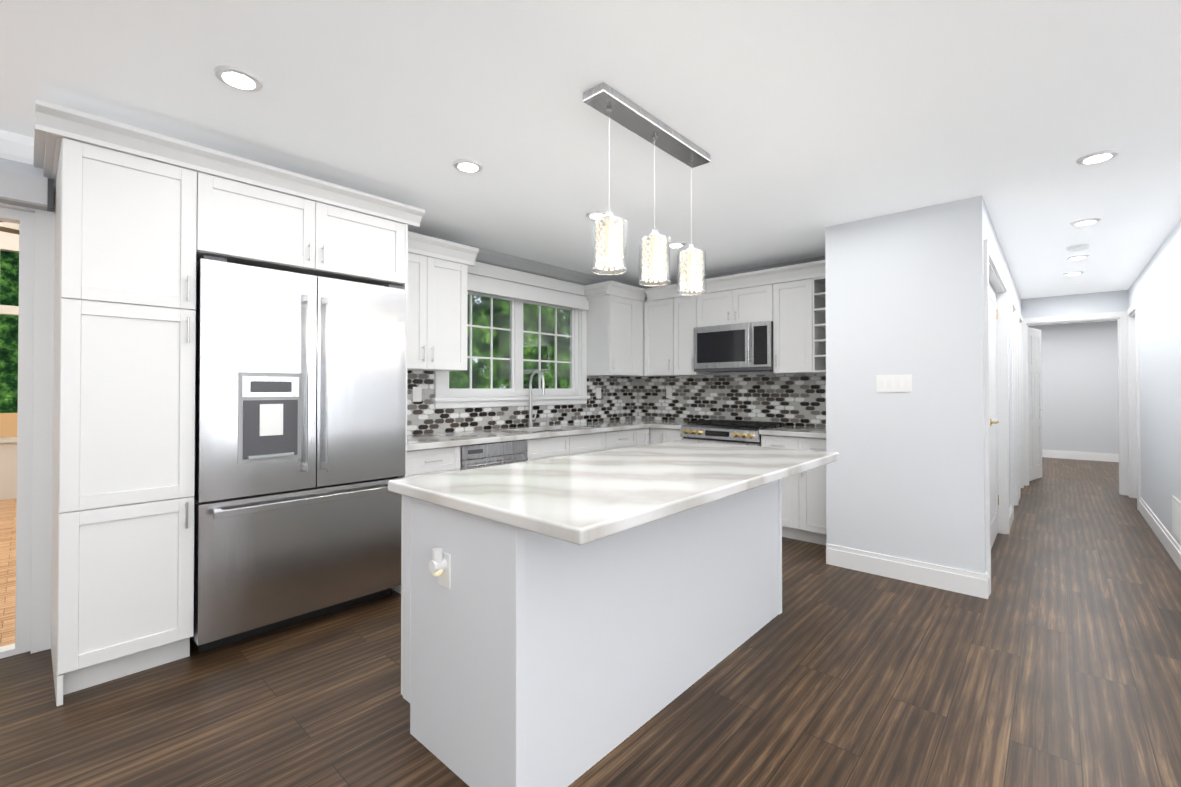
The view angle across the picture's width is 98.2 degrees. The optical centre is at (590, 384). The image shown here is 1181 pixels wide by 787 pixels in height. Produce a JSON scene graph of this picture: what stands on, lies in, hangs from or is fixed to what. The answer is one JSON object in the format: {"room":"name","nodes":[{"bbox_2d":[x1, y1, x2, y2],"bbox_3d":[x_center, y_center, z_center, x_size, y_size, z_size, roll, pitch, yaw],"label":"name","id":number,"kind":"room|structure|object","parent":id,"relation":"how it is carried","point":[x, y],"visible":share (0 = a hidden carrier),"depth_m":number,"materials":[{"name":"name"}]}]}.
{"room":"kitchen","nodes":[
{"label":"kitchen","id":0,"kind":"room"},
{"bbox_2d":[0,158,626,646],"bbox_3d":[-1.990,0.074,3.401,0.120,2.480,7.720,0,-1,42],"label":"wall","id":1,"kind":"structure","parent":0,"point":[20,168],"depth_m":2.49,"materials":[{"name":"white paint"}]},
{"bbox_2d":[0,207,34,658],"bbox_3d":[-3.441,0.224,1.800,0.080,2.150,2.000,0,-1,42],"label":"patio door","id":2,"kind":"structure","parent":1,"relation":"in","point":[25,220],"depth_m":2.49,"materials":[{"name":"white"}]},
{"bbox_2d":[0,170,53,211],"bbox_3d":[-3.346,-0.931,1.731,0.083,0.140,2.110,0,-1,42],"label":"door blind","id":3,"kind":"object","parent":1,"relation":"attached to","point":[23,190],"visible":1,"depth_m":2.42,"materials":[{"name":"white fabric"}]},
{"bbox_2d":[407,231,478,370],"bbox_3d":[-1.264,-0.582,3.825,0.386,0.950,0.755,0,-1,42],"label":"upper cabinet","id":4,"kind":"object","parent":1,"relation":"attached to","point":[437,298],"visible":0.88,"depth_m":3.78,"materials":[{"name":"white wood"}]},
{"bbox_2d":[444,292,577,397],"bbox_3d":[-0.697,-0.367,4.824,0.060,0.968,1.616,0,-1,42],"label":"kitchen window","id":5,"kind":"structure","parent":1,"relation":"in","point":[516,359],"depth_m":4.79,"materials":[{"name":"white wood"}]},
{"bbox_2d":[407,370,638,434],"bbox_3d":[-0.545,0.152,4.899,0.006,0.499,3.317,0,-1,42],"label":"backsplash","id":6,"kind":"structure","parent":1,"relation":"attached to","point":[619,400],"depth_m":4.75,"materials":[{"name":"multicoloured tile"}]},
{"bbox_2d":[413,387,421,401],"bbox_3d":[-1.353,0.080,3.997,0.008,0.116,0.072,0,-1,42],"label":"outlet","id":7,"kind":"object","parent":6,"relation":"attached to","point":[417,394],"visible":1,"depth_m":4.00,"materials":[{"name":"white plastic"}]},
{"bbox_2d":[596,388,600,398],"bbox_3d":[0.092,0.099,5.590,0.008,0.116,0.072,0,-1,42],"label":"outlet","id":8,"kind":"object","parent":6,"relation":"attached to","point":[598,392],"visible":1,"depth_m":5.58,"materials":[{"name":"white plastic"}]},
{"bbox_2d":[468,278,588,310],"bbox_3d":[-0.596,-0.828,4.771,0.073,0.100,1.650,0,-1,42],"label":"blind valance","id":9,"kind":"object","parent":1,"relation":"attached to","point":[500,290],"visible":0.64,"depth_m":4.71,"materials":[{"name":"white"}]},
{"bbox_2d":[584,281,631,375],"bbox_3d":[0.223,-0.566,5.510,0.326,0.950,0.429,0,-1,42],"label":"upper cabinet","id":10,"kind":"object","parent":1,"relation":"attached to","point":[631,332],"depth_m":5.36,"materials":[{"name":"white wood"}]},
{"bbox_2d":[632,286,647,375],"bbox_3d":[0.428,-0.565,5.689,0.391,0.950,0.230,0,-1,42],"label":"upper cabinet","id":11,"kind":"object","parent":1,"relation":"attached to","point":[639,306],"depth_m":5.61,"materials":[{"name":"white wood"}]},
{"bbox_2d":[0,457,1180,786],"bbox_3d":[1.226,1.375,5.656,12.300,0.080,16.200,0,-1,42],"label":"floor","id":12,"kind":"structure","parent":0,"point":[1054,659],"depth_m":2.14,"materials":[{"name":"brown wood"}]},
{"bbox_2d":[0,222,19,499],"bbox_3d":[-5.318,-0.532,3.779,5.310,3.700,4.600,0,-1,42],"label":"shell","id":13,"kind":"object","parent":12,"relation":"on","point":[9,242],"depth_m":5.95,"materials":[{"name":"white"}]},
{"bbox_2d":[0,221,18,234],"bbox_3d":[-4.596,-1.538,3.716,1.238,1.480,1.295,0,-1,42],"label":"fan light","id":14,"kind":"object","parent":13,"relation":"hanging from","point":[9,230],"depth_m":3.91,"materials":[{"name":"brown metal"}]},
{"bbox_2d":[33,99,424,705],"bbox_3d":[-1.881,0.070,2.845,0.781,2.478,1.657,0,-1,42],"label":"surround","id":15,"kind":"object","parent":12,"relation":"on","point":[145,220],"visible":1,"depth_m":2.27,"materials":[{"name":"white wood"}]},
{"bbox_2d":[190,255,405,652],"bbox_3d":[-1.724,0.353,2.990,0.784,1.915,1.026,0,-1,42],"label":"fridge","id":16,"kind":"object","parent":12,"relation":"on","point":[300,405],"visible":0.96,"depth_m":2.68,"materials":[{"name":"grey metal"}]},
{"bbox_2d":[459,440,527,470],"bbox_3d":[-0.907,0.881,4.008,0.639,0.878,0.605,0,-1,42],"label":"dishwasher","id":17,"kind":"object","parent":12,"relation":"on","point":[475,456],"visible":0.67,"depth_m":3.80,"materials":[{"name":"grey metal"}]},
{"bbox_2d":[407,428,649,477],"bbox_3d":[-0.515,0.883,4.457,0.629,0.882,2.713,0,-1,42],"label":"base cabinet","id":18,"kind":"object","parent":12,"relation":"on","point":[423,462],"visible":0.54,"depth_m":4.25,"materials":[{"name":"white wood"}]},
{"bbox_2d":[407,419,674,450],"bbox_3d":[-0.312,0.421,4.681,0.635,0.040,3.316,0,-1,42],"label":"countertop","id":19,"kind":"structure","parent":18,"relation":"on","point":[435,440],"depth_m":4.19,"materials":[{"name":"stone"}]},
{"bbox_2d":[528,370,552,426],"bbox_3d":[-0.430,0.138,4.813,0.217,0.527,0.261,0,-1,42],"label":"pull-down faucet","id":20,"kind":"object","parent":19,"relation":"on","point":[530,422],"visible":1,"depth_m":4.78,"materials":[{"name":"silver metal"}]},
{"bbox_2d":[650,421,694,429],"bbox_3d":[0.957,0.427,5.333,0.353,0.040,0.646,0,-1,42],"label":"countertop","id":21,"kind":"structure","parent":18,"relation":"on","point":[668,424],"depth_m":5.19,"materials":[{"name":"stone"}]},
{"bbox_2d":[759,426,825,438],"bbox_3d":[1.921,0.419,4.468,0.657,0.040,0.631,0,-1,42],"label":"countertop","id":22,"kind":"structure","parent":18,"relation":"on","point":[794,431],"depth_m":4.36,"materials":[{"name":"stone"}]},
{"bbox_2d":[401,479,781,786],"bbox_3d":[0.157,0.860,2.440,0.729,0.891,2.001,0,-1,42],"label":"base cabinet","id":23,"kind":"object","parent":12,"relation":"on","point":[530,659],"visible":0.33,"depth_m":1.77,"materials":[{"name":"white paint"}]},
{"bbox_2d":[388,440,838,544],"bbox_3d":[0.294,0.391,2.366,1.010,0.042,2.060,0,-1,42],"label":"countertop","id":24,"kind":"structure","parent":23,"relation":"on","point":[581,499],"depth_m":1.88,"materials":[{"name":"stone"}]},
{"bbox_2d":[680,419,785,445],"bbox_3d":[1.359,0.847,4.922,0.784,0.962,0.677,0,-1,42],"label":"slide-in range","id":25,"kind":"object","parent":12,"relation":"on","point":[737,432],"visible":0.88,"depth_m":4.74,"materials":[{"name":"grey metal"}]},
{"bbox_2d":[649,428,826,544],"bbox_3d":[1.260,0.888,5.065,2.441,0.882,0.629,0,-1,42],"label":"base cabinet","id":26,"kind":"object","parent":12,"relation":"on","point":[804,506],"depth_m":4.25,"materials":[{"name":"white wood"}]},
{"bbox_2d":[0,0,1180,325],"bbox_3d":[3.298,-1.210,4.072,7.070,0.100,15.800,0,-1,42],"label":"ceiling","id":27,"kind":"structure","parent":0,"point":[804,124],"depth_m":2.18,"materials":[{"name":"white paint"}]},
{"bbox_2d":[213,65,263,91],"bbox_3d":[-1.353,-1.172,1.971,0.159,0.013,0.159,0,-1,36],"label":"recessed light","id":28,"kind":"object","parent":27,"relation":"in","point":[238,78],"depth_m":1.96,"materials":[{"name":"white"}]},
{"bbox_2d":[453,159,482,172],"bbox_3d":[-0.655,-1.165,2.742,0.159,0.013,0.159,0,-1,6],"label":"recessed light","id":29,"kind":"object","parent":27,"relation":"in","point":[462,165],"depth_m":2.72,"materials":[{"name":"white plastic"}]},
{"bbox_2d":[586,211,605,219],"bbox_3d":[0.050,-1.158,3.519,0.159,0.013,0.159,0,-1,3],"label":"recessed light","id":30,"kind":"object","parent":27,"relation":"in","point":[592,215],"depth_m":3.48,"materials":[{"name":"white"}]},
{"bbox_2d":[583,82,710,294],"bbox_3d":[0.292,-0.818,2.339,0.147,0.714,0.840,0,-1,42],"label":"pendant light","id":31,"kind":"object","parent":27,"relation":"hanging from","point":[607,100],"visible":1,"depth_m":2.28,"materials":[{"name":"white glass"}]},
{"bbox_2d":[667,242,685,247],"bbox_3d":[0.709,-1.151,4.245,0.159,0.013,0.159,0,-1,36],"label":"recessed light","id":32,"kind":"object","parent":27,"relation":"in","point":[673,244],"depth_m":4.21,"materials":[{"name":"white"}]},
{"bbox_2d":[1063,271,1083,275],"bbox_3d":[4.997,-1.141,5.297,0.159,0.013,0.159,0,-1,18],"label":"recessed light","id":33,"kind":"object","parent":27,"relation":"in","point":[1079,272],"depth_m":5.26,"materials":[{"name":"white"}]},
{"bbox_2d":[1066,244,1088,251],"bbox_3d":[4.090,-1.139,4.297,0.140,0.036,0.140,0,-1,42],"label":"smoke detector","id":34,"kind":"object","parent":27,"relation":"attached to","point":[1077,248],"visible":1,"depth_m":4.26,"materials":[{"name":"white plastic"}]},
{"bbox_2d":[1065,255,1089,259],"bbox_3d":[4.427,-1.147,4.654,0.159,0.013,0.159,0,-1,36],"label":"recessed light","id":35,"kind":"object","parent":27,"relation":"in","point":[1078,257],"depth_m":4.62,"materials":[{"name":"white"}]},
{"bbox_2d":[1070,218,1100,225],"bbox_3d":[3.541,-1.156,3.662,0.159,0.013,0.159,0,-1,36],"label":"recessed light","id":36,"kind":"object","parent":27,"relation":"in","point":[1089,221],"depth_m":3.64,"materials":[{"name":"white"}]},
{"bbox_2d":[1076,149,1118,164],"bbox_3d":[2.614,-1.166,2.639,0.159,0.013,0.159,0,-1,3],"label":"recessed light","id":37,"kind":"object","parent":27,"relation":"in","point":[1105,155],"depth_m":2.62,"materials":[{"name":"white"}]},
{"bbox_2d":[645,296,819,427],"bbox_3d":[1.514,0.092,5.353,2.450,2.480,0.120,0,-1,42],"label":"wall","id":38,"kind":"structure","parent":0,"point":[741,373],"depth_m":5.24,"materials":[{"name":"white paint"}]},
{"bbox_2d":[648,285,667,375],"bbox_3d":[0.866,-0.565,5.640,0.443,0.950,0.326,0,-1,42],"label":"upper cabinet","id":39,"kind":"object","parent":38,"relation":"attached to","point":[657,297],"depth_m":5.54,"materials":[{"name":"white wood"}]},
{"bbox_2d":[668,284,712,375],"bbox_3d":[1.067,-0.567,5.458,0.342,0.950,0.326,0,-1,42],"label":"upper cabinet","id":40,"kind":"object","parent":38,"relation":"attached to","point":[681,308],"depth_m":5.35,"materials":[{"name":"white wood"}]},
{"bbox_2d":[696,276,723,326],"bbox_3d":[1.363,-0.809,5.192,0.455,0.470,0.326,0,-1,42],"label":"upper cabinet","id":41,"kind":"object","parent":38,"relation":"attached to","point":[709,305],"depth_m":5.11,"materials":[{"name":"white wood"}]},
{"bbox_2d":[639,373,825,427],"bbox_3d":[1.475,0.156,5.301,2.430,0.499,0.006,0,-1,42],"label":"backsplash","id":42,"kind":"structure","parent":38,"relation":"attached to","point":[794,400],"depth_m":5.26,"materials":[{"name":"multicoloured tile"}]},
{"bbox_2d":[666,388,671,397],"bbox_3d":[0.892,0.102,5.820,0.072,0.116,0.008,0,-1,42],"label":"outlet","id":43,"kind":"object","parent":42,"relation":"attached to","point":[668,392],"visible":1,"depth_m":5.82,"materials":[{"name":"white plastic"}]},
{"bbox_2d":[724,268,771,324],"bbox_3d":[1.612,-0.811,4.966,0.454,0.470,0.326,0,-1,42],"label":"upper cabinet","id":44,"kind":"object","parent":38,"relation":"attached to","point":[748,295],"depth_m":4.84,"materials":[{"name":"white wood"}]},
{"bbox_2d":[694,321,772,372],"bbox_3d":[1.449,-0.348,5.032,0.784,0.445,0.441,0,-1,42],"label":"over-the-range microwave","id":45,"kind":"object","parent":44,"relation":"attached to","point":[743,347],"visible":1,"depth_m":4.87,"materials":[{"name":"grey metal"}]},
{"bbox_2d":[772,261,825,373],"bbox_3d":[1.917,-0.574,4.687,0.366,0.950,0.326,0,-1,42],"label":"upper cabinet","id":46,"kind":"object","parent":38,"relation":"attached to","point":[798,290],"depth_m":4.55,"materials":[{"name":"white wood"}]},
{"bbox_2d":[825,195,985,573],"bbox_3d":[2.442,0.078,3.864,0.925,2.480,1.080,0,-1,42],"label":"wall pillar","id":47,"kind":"structure","parent":0,"point":[905,475],"depth_m":3.42,"materials":[{"name":"white paint"}]},
{"bbox_2d":[876,374,911,391],"bbox_3d":[2.060,-0.006,3.475,0.209,0.114,0.010,0,-1,42],"label":"switch plate","id":48,"kind":"object","parent":47,"relation":"attached to","point":[893,383],"visible":1,"depth_m":3.47,"materials":[{"name":"white plastic"}]},
{"bbox_2d":[984,201,1020,508],"bbox_3d":[4.084,0.090,5.075,0.120,2.480,4.840,0,-1,42],"label":"wall","id":49,"kind":"structure","parent":0,"point":[990,235],"depth_m":4.52,"materials":[{"name":"white paint"}]},
{"bbox_2d":[989,282,998,548],"bbox_3d":[3.059,0.247,3.923,0.088,2.120,1.688,0,-1,42],"label":"closet double door","id":50,"kind":"structure","parent":49,"relation":"in","point":[993,411],"depth_m":4.29,"materials":[{"name":"white wood"}]},
{"bbox_2d":[1028,320,1118,453],"bbox_3d":[8.685,0.131,9.501,4.800,2.480,0.100,0,-1,42],"label":"wall","id":51,"kind":"structure","parent":0,"point":[1079,363],"depth_m":9.27,"materials":[{"name":"white paint"}]},
{"bbox_2d":[1021,290,1127,317],"bbox_3d":[6.161,0.103,6.539,1.230,2.480,0.120,0,-1,42],"label":"wall","id":52,"kind":"structure","parent":0,"point":[1098,302],"depth_m":6.48,"materials":[{"name":"white paint"}]},
{"bbox_2d":[1028,327,1044,480],"bbox_3d":[6.190,0.278,7.152,0.236,2.118,0.790,0,-1,42],"label":"room door","id":53,"kind":"structure","parent":52,"relation":"in","point":[1035,400],"depth_m":7.20,"materials":[{"name":"white wood"}]},
{"bbox_2d":[1128,219,1180,546],"bbox_3d":[4.980,0.080,4.039,0.620,2.480,5.230,0,-1,42],"label":"wall","id":54,"kind":"structure","parent":0,"point":[1154,289],"depth_m":4.31,"materials":[{"name":"white paint"}]},
{"bbox_2d":[0,130,1180,653],"bbox_3d":[3.197,0.079,3.948,7.070,2.480,15.500,0,-1,42],"label":"trim","id":55,"kind":"structure","parent":54,"relation":"attached to","point":[1014,424],"depth_m":4.25,"materials":[{"name":"white wood"}]},
{"bbox_2d":[1172,495,1180,543],"bbox_3d":[4.165,0.991,3.602,0.010,0.290,0.800,0,-1,42],"label":"air vent","id":56,"kind":"object","parent":54,"relation":"in","point":[1176,517],"visible":1,"depth_m":3.75,"materials":[{"name":"white metal"}]},
{"label":"outside","id":57,"kind":"structure","parent":0,"visible":0},
{"bbox_2d":[0,250,569,437],"bbox_3d":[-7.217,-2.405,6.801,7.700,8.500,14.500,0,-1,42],"label":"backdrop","id":58,"kind":"structure","parent":57,"point":[9,278],"depth_m":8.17,"materials":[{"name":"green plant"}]}
]}

